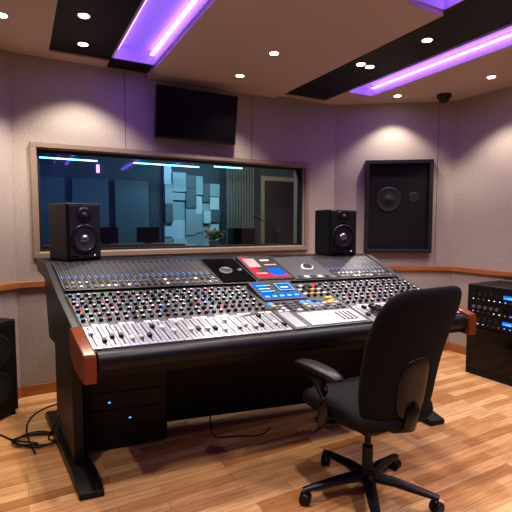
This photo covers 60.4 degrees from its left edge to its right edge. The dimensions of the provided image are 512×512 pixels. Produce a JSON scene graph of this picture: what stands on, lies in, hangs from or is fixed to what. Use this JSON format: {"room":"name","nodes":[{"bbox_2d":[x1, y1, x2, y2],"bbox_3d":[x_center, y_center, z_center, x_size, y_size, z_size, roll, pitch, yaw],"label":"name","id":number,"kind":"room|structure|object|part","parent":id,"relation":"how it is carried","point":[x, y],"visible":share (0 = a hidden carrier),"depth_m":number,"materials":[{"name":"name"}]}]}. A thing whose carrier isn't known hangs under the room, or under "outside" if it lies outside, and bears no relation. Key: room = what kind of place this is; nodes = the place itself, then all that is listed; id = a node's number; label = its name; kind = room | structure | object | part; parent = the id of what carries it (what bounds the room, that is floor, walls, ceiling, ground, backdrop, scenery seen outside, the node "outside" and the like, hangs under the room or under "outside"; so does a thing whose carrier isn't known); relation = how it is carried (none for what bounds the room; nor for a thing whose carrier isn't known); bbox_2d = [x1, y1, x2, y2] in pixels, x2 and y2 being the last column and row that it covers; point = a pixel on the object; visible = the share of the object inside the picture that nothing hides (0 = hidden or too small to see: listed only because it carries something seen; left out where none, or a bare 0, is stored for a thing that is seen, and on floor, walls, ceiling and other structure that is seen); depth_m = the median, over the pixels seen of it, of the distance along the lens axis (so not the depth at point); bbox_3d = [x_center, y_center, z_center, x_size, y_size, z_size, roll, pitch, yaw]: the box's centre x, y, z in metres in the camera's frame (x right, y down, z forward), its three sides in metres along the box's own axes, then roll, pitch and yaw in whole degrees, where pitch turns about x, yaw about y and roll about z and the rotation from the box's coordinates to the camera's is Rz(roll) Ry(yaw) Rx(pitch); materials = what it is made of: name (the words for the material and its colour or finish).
{"room":"studio","nodes":[
{"label":"studio","id":0,"kind":"room"},
{"bbox_2d":[0,49,20,387],"bbox_3d":[-2.240,-0.228,2.635,0.122,2.884,1.833,1,4,17],"label":"wall","id":1,"kind":"structure","parent":0,"point":[8,274],"depth_m":3.42,"materials":[{"name":"fabric"}]},
{"bbox_2d":[0,282,18,291],"bbox_3d":[-2.169,0.294,2.650,0.030,0.050,1.833,1,4,17],"label":"trim","id":2,"kind":"structure","parent":1,"relation":"attached to","point":[9,286],"depth_m":3.42,"materials":[{"name":"brown wood"}]},
{"bbox_2d":[18,387,21,398],"bbox_3d":[-2.176,1.170,2.714,0.015,0.085,1.833,1,4,17],"label":"baseboard","id":3,"kind":"structure","parent":1,"relation":"attached to","point":[19,388],"depth_m":3.56,"materials":[{"name":"brown wood"}]},
{"bbox_2d":[39,153,241,168],"bbox_3d":[-1.479,-1.449,6.404,2.510,0.310,1.825,0,4,0],"label":"strip light","id":4,"kind":"object","parent":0,"point":[47,157],"depth_m":6.42,"materials":[{"name":"white plastic"}]},
{"bbox_2d":[39,152,293,244],"bbox_3d":[-1.501,-0.622,7.401,6.800,3.000,0.100,-2,5,-28],"label":"wall","id":5,"kind":"structure","parent":0,"point":[112,169],"depth_m":7.15,"materials":[{"name":"blue paint"}]},
{"bbox_2d":[40,176,148,244],"bbox_3d":[-2.523,-0.474,6.734,1.760,1.400,0.060,-2,5,-28],"label":"panel","id":6,"kind":"object","parent":5,"relation":"attached to","point":[130,197],"visible":0.48,"depth_m":6.79,"materials":[{"name":"blue fabric"}]},
{"bbox_2d":[96,164,99,172],"bbox_3d":[-2.420,-1.337,6.735,0.040,0.120,0.050,-2,5,-28],"label":"wall sconce","id":7,"kind":"object","parent":5,"relation":"attached to","point":[97,165],"visible":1,"depth_m":6.72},
{"bbox_2d":[163,165,219,245],"bbox_3d":[-1.078,-0.745,7.467,0.976,1.536,0.130,-2,5,-28],"label":"panel","id":8,"kind":"object","parent":5,"relation":"attached to","point":[185,219],"visible":0.81,"depth_m":7.39,"materials":[{"name":"blue fabric"}]},
{"bbox_2d":[259,176,293,243],"bbox_3d":[0.465,-0.341,8.391,0.880,2.300,0.060,-2,5,-28],"label":"door leaf","id":9,"kind":"structure","parent":5,"relation":"in","point":[276,194],"depth_m":8.31,"materials":[{"name":"brown wood"}]},
{"bbox_2d":[8,52,334,386],"bbox_3d":[-0.565,-0.347,4.329,3.177,2.884,0.202,-2,5,-28],"label":"wall","id":10,"kind":"structure","parent":0,"point":[52,100],"depth_m":3.77,"materials":[{"name":"beige fabric"}]},
{"bbox_2d":[18,280,44,287],"bbox_3d":[-0.510,0.181,4.266,3.177,0.050,0.030,-2,5,-28],"label":"trim","id":11,"kind":"structure","parent":10,"relation":"attached to","point":[28,284],"depth_m":3.55,"materials":[{"name":"brown wood"}]},
{"bbox_2d":[21,381,56,396],"bbox_3d":[-0.514,1.056,4.334,3.177,0.085,0.015,-2,5,-28],"label":"baseboard","id":12,"kind":"structure","parent":10,"relation":"attached to","point":[31,390],"depth_m":3.64,"materials":[{"name":"brown wood"}]},
{"bbox_2d":[30,141,308,258],"bbox_3d":[-0.628,-0.493,4.189,2.690,0.935,0.090,-2,5,-28],"label":"frame","id":13,"kind":"object","parent":10,"relation":"attached to","point":[33,144],"visible":0.8,"depth_m":4.00,"materials":[{"name":"brown wood"}]},
{"bbox_2d":[37,149,301,251],"bbox_3d":[-0.652,-0.496,4.233,2.600,0.845,0.070,-2,5,-28],"label":"gasket","id":14,"kind":"object","parent":10,"relation":"attached to","point":[299,176],"visible":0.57,"depth_m":4.19,"materials":[{"name":"black rubber"}]},
{"bbox_2d":[106,243,279,247],"bbox_3d":[-0.765,-0.080,4.474,2.590,0.030,0.390,-2,5,-28],"label":"sill","id":15,"kind":"structure","parent":10,"relation":"attached to","point":[278,243],"depth_m":4.73,"materials":[{"name":"brown wood"}]},
{"bbox_2d":[204,228,224,244],"bbox_3d":[-0.441,-0.203,4.636,0.249,0.190,0.243,0,4,0],"label":"potted flowers","id":16,"kind":"object","parent":15,"relation":"on","point":[214,235],"visible":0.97,"depth_m":4.60,"materials":[{"name":"green plant"}]},
{"bbox_2d":[154,84,237,144],"bbox_3d":[-0.552,-1.280,4.055,0.780,0.443,0.179,-2,5,-28],"label":"wall tv","id":17,"kind":"object","parent":10,"relation":"attached to","point":[180,113],"depth_m":3.99,"materials":[{"name":"black plastic"}]},
{"bbox_2d":[0,350,511,511],"bbox_3d":[0.600,1.334,1.698,8.400,0.100,8.400,0,4,0],"label":"floor","id":18,"kind":"structure","parent":0,"point":[465,460],"depth_m":2.60,"materials":[{"name":"laminate"}]},
{"bbox_2d":[0,318,17,416],"bbox_3d":[-1.907,0.827,3.128,0.196,0.710,0.360,1,4,17],"label":"floor speaker","id":19,"kind":"object","parent":18,"relation":"on","point":[8,362],"visible":1,"depth_m":3.19,"materials":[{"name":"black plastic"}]},
{"bbox_2d":[0,416,58,447],"bbox_3d":[-1.651,1.050,2.858,0.913,0.301,0.202,0,4,4],"label":"power cable","id":20,"kind":"object","parent":18,"relation":"on","point":[35,444],"visible":0.82,"depth_m":2.84,"materials":[{"name":"black plastic"}]},
{"bbox_2d":[26,404,56,453],"bbox_3d":[-1.469,1.176,3.141,0.343,0.010,0.908,0,4,0],"label":"power cable","id":21,"kind":"object","parent":18,"relation":"on","point":[53,404],"visible":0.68,"depth_m":3.13,"materials":[{"name":"black plastic"}]},
{"bbox_2d":[210,388,270,437],"bbox_3d":[-0.099,1.044,2.950,0.422,0.299,0.116,0,4,-7],"label":"power cable","id":22,"kind":"object","parent":18,"relation":"on","point":[211,388],"visible":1,"depth_m":2.91,"materials":[{"name":"black plastic"}]},
{"bbox_2d":[37,253,476,500],"bbox_3d":[-0.087,0.600,3.108,2.686,1.166,1.564,-2,4,-23],"label":"mixing console","id":23,"kind":"object","parent":18,"relation":"on","point":[142,344],"visible":0.93,"depth_m":2.74,"materials":[{"name":"black metal"}]},
{"bbox_3d":[-1.263,0.299,2.764,0.035,0.494,1.276,-3,5,-33],"label":"panel","id":24,"kind":"part","parent":23,"relation":"part of","materials":[{"name":"black"}]},
{"bbox_2d":[48,203,100,260],"bbox_3d":[-1.298,-0.175,3.163,0.303,0.400,0.250,4,5,41],"label":"monitor speaker","id":25,"kind":"object","parent":23,"relation":"on","point":[74,228],"visible":1,"depth_m":3.06},
{"bbox_3d":[-0.022,0.848,2.981,2.358,0.630,0.555,-1,4,-18],"label":"modesty panel","id":26,"kind":"part","parent":23,"relation":"part of","materials":[{"name":"black plastic"}]},
{"bbox_3d":[0.320,0.461,2.462,2.291,0.090,0.067,-2,4,-22],"label":"armrest","id":27,"kind":"part","parent":23,"relation":"part of","materials":[{"name":"black plastic"}]},
{"bbox_2d":[315,209,355,254],"bbox_3d":[0.673,-0.201,3.717,0.250,0.375,0.303,-1,4,-17],"label":"monitor speaker","id":28,"kind":"object","parent":23,"relation":"on","point":[335,229],"visible":1,"depth_m":3.60},
{"bbox_2d":[368,303,381,311],"bbox_3d":[0.759,0.327,2.776,0.106,0.044,0.069,4,5,42],"label":"computer mouse","id":29,"kind":"object","parent":23,"relation":"on","point":[373,306],"visible":0.69,"depth_m":2.76,"materials":[{"name":"black plastic"}]},
{"bbox_3d":[1.045,0.247,3.509,0.038,0.494,0.993,-2,5,-31],"label":"panel","id":30,"kind":"part","parent":23,"relation":"part of","materials":[{"name":"black metal"}]},
{"bbox_2d":[294,286,461,511],"bbox_3d":[0.580,0.677,2.229,0.707,1.135,0.773,-2,5,-30],"label":"office chair","id":31,"kind":"object","parent":18,"relation":"on","point":[392,392],"visible":1,"depth_m":1.98,"materials":[{"name":"fabric"}]},
{"bbox_3d":[0.562,0.747,2.270,0.540,0.123,0.560,-2,5,-30],"label":"seat","id":32,"kind":"part","parent":31,"relation":"part of","materials":[{"name":"fabric"}]},
{"bbox_3d":[0.713,0.461,1.988,0.510,0.670,0.248,-2,5,-30],"label":"backrest","id":33,"kind":"part","parent":31,"relation":"part of","materials":[{"name":"fabric"}]},
{"bbox_2d":[465,280,511,385],"bbox_3d":[2.368,0.697,3.987,0.512,0.850,0.700,-2,5,-30],"label":"equipment rack","id":34,"kind":"object","parent":18,"relation":"on","point":[489,350],"visible":0.97,"depth_m":3.96,"materials":[{"name":"black plastic"}]},
{"bbox_2d":[0,0,511,104],"bbox_3d":[0.516,-1.487,0.203,8.400,0.330,8.052,-2,5,-28],"label":"ceiling","id":35,"kind":"structure","parent":0,"point":[320,43],"depth_m":3.23,"materials":[{"name":"paint"}]},
{"bbox_2d":[0,12,8,18],"bbox_3d":[-1.620,-1.532,2.799,0.087,0.006,0.087,0,4,0],"label":"recessed light","id":36,"kind":"object","parent":35,"relation":"in","point":[3,15],"visible":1,"depth_m":2.80,"materials":[{"name":"white"}]},
{"bbox_2d":[77,41,88,46],"bbox_3d":[-1.292,-1.581,3.286,0.087,0.006,0.087,0,4,0],"label":"recessed light","id":37,"kind":"object","parent":35,"relation":"in","point":[83,44],"visible":1,"depth_m":3.28,"materials":[{"name":"white"}]},
{"bbox_2d":[77,12,90,18],"bbox_3d":[-1.111,-1.550,2.840,0.087,0.006,0.087,0,4,0],"label":"recessed light","id":38,"kind":"object","parent":35,"relation":"in","point":[82,15],"visible":1,"depth_m":2.83,"materials":[{"name":"white"}]},
{"bbox_2d":[118,0,146,49],"bbox_3d":[-0.890,-1.621,3.120,0.005,0.008,0.871,-2,5,-28],"label":"recessed light","id":39,"kind":"object","parent":35,"relation":"in","point":[146,0],"depth_m":3.04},
{"bbox_2d":[150,0,197,55],"bbox_3d":[-0.620,-1.626,3.179,0.034,0.008,1.020,-2,5,-28],"label":"recessed light","id":40,"kind":"object","parent":35,"relation":"in","point":[176,23],"depth_m":3.10,"materials":[{"name":"white plastic"}]},
{"bbox_2d":[235,74,244,77],"bbox_3d":[-0.140,-1.576,3.849,0.087,0.006,0.087,0,4,0],"label":"recessed light","id":41,"kind":"object","parent":35,"relation":"in","point":[236,75],"visible":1,"depth_m":3.83,"materials":[{"name":"white"}]},
{"bbox_2d":[268,51,279,55],"bbox_3d":[0.137,-1.540,3.345,0.087,0.006,0.087,0,4,0],"label":"recessed light","id":42,"kind":"object","parent":35,"relation":"in","point":[272,53],"visible":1,"depth_m":3.34,"materials":[{"name":"white"}]},
{"bbox_2d":[355,62,365,65],"bbox_3d":[0.880,-1.610,3.696,0.087,0.006,0.087,0,4,0],"label":"recessed light","id":43,"kind":"object","parent":35,"relation":"in","point":[359,63],"visible":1,"depth_m":3.69,"materials":[{"name":"white"}]},
{"bbox_2d":[364,65,374,68],"bbox_3d":[0.970,-1.614,3.756,0.087,0.006,0.087,0,4,0],"label":"recessed light","id":44,"kind":"object","parent":35,"relation":"in","point":[366,66],"visible":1,"depth_m":3.74,"materials":[{"name":"white"}]},
{"bbox_2d":[421,37,433,42],"bbox_3d":[1.250,-1.576,3.214,0.087,0.006,0.087,0,4,0],"label":"recessed light","id":45,"kind":"object","parent":35,"relation":"in","point":[428,39],"visible":1,"depth_m":3.21,"materials":[{"name":"white"}]},
{"bbox_2d":[371,33,511,88],"bbox_3d":[1.536,-1.674,3.864,0.046,0.008,1.465,-2,5,-28],"label":"light strip","id":46,"kind":"object","parent":35,"relation":"in","point":[509,35],"depth_m":3.72,"materials":[{"name":"white plastic"}]},
{"bbox_2d":[437,93,451,102],"bbox_3d":[1.930,-1.612,4.518,0.138,0.088,0.138,0,4,0],"label":"security camera","id":47,"kind":"object","parent":35,"relation":"attached to","point":[442,97],"depth_m":4.47,"materials":[{"name":"black plastic"}]},
{"bbox_2d":[486,75,496,78],"bbox_3d":[2.124,-1.614,3.971,0.087,0.006,0.087,0,4,0],"label":"recessed light","id":48,"kind":"object","parent":35,"relation":"in","point":[491,76],"visible":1,"depth_m":3.97,"materials":[{"name":"white"}]},
{"bbox_2d":[334,101,456,342],"bbox_3d":[1.531,-0.393,4.975,1.303,2.884,0.278,0,4,0],"label":"wall alcove","id":49,"kind":"structure","parent":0,"point":[413,130],"depth_m":4.87,"materials":[{"name":"beige fabric"}]},
{"bbox_2d":[364,159,433,252],"bbox_3d":[1.570,-0.543,4.863,0.720,1.020,0.070,0,4,7],"label":"speaker","id":50,"kind":"object","parent":49,"relation":"attached to","point":[398,205],"depth_m":4.87},
{"bbox_2d":[387,266,450,270],"bbox_3d":[1.522,0.133,4.937,1.291,0.050,0.188,0,4,0],"label":"chair rail","id":51,"kind":"structure","parent":49,"relation":"attached to","point":[418,268],"depth_m":4.88,"materials":[{"name":"brown wood"}]},
{"bbox_2d":[443,343,448,349],"bbox_3d":[1.523,1.008,5.006,1.290,0.085,0.174,0,4,0],"label":"baseboard","id":52,"kind":"structure","parent":49,"relation":"attached to","point":[446,347],"depth_m":4.92,"materials":[{"name":"brown wood"}]},
{"bbox_2d":[449,86,511,346],"bbox_3d":[2.940,-0.297,3.613,0.122,2.884,2.896,-2,5,-30],"label":"wall","id":53,"kind":"structure","parent":0,"point":[482,215],"depth_m":4.53,"materials":[{"name":"fabric"}]},
{"bbox_2d":[449,343,465,354],"bbox_3d":[2.882,1.102,3.678,0.015,0.085,2.896,-2,5,-30],"label":"baseboard","id":54,"kind":"structure","parent":53,"relation":"attached to","point":[456,348],"depth_m":4.83,"materials":[{"name":"brown wood"}]},
{"bbox_2d":[451,266,511,276],"bbox_3d":[2.876,0.227,3.613,0.030,0.050,2.896,-2,5,-30],"label":"trim","id":55,"kind":"structure","parent":53,"relation":"attached to","point":[453,268],"depth_m":4.53,"materials":[{"name":"brown wood"}]},
{"bbox_3d":[-0.776,-1.624,5.981,7.660,0.100,6.100,0,4,0],"label":"ceiling","id":56,"kind":"structure","parent":0,"visible":0},
{"bbox_2d":[226,166,253,244],"bbox_3d":[-0.281,-0.455,7.879,0.550,2.400,0.065,-2,5,-28],"label":"curtain","id":57,"kind":"object","parent":56,"relation":"hanging from","point":[239,182],"visible":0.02,"depth_m":7.83,"materials":[{"name":"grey fabric"}]},
{"bbox_3d":[-0.788,1.018,6.189,7.637,0.100,6.056,0,4,0],"label":"floor","id":58,"kind":"structure","parent":0,"visible":0},
{"bbox_2d":[42,227,185,248],"bbox_3d":[-1.851,0.312,5.740,1.750,1.370,0.600,-2,5,-28],"label":"desk","id":59,"kind":"object","parent":58,"relation":"on","point":[108,235],"visible":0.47,"depth_m":5.77,"materials":[{"name":"brown wood"}]},
{"bbox_2d":[228,228,254,244],"bbox_3d":[-0.223,0.249,6.775,0.500,1.350,0.320,-2,5,-28],"label":"amplifier","id":60,"kind":"object","parent":58,"relation":"on","point":[235,235],"visible":0.16,"depth_m":6.66,"materials":[{"name":"black plastic"}]},
{"bbox_2d":[253,214,280,243],"bbox_3d":[0.182,0.120,6.992,0.454,1.577,0.257,0,4,0],"label":"microphone stand","id":61,"kind":"object","parent":58,"relation":"on","point":[256,216],"visible":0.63,"depth_m":6.94,"materials":[{"name":"black metal"}]}
]}

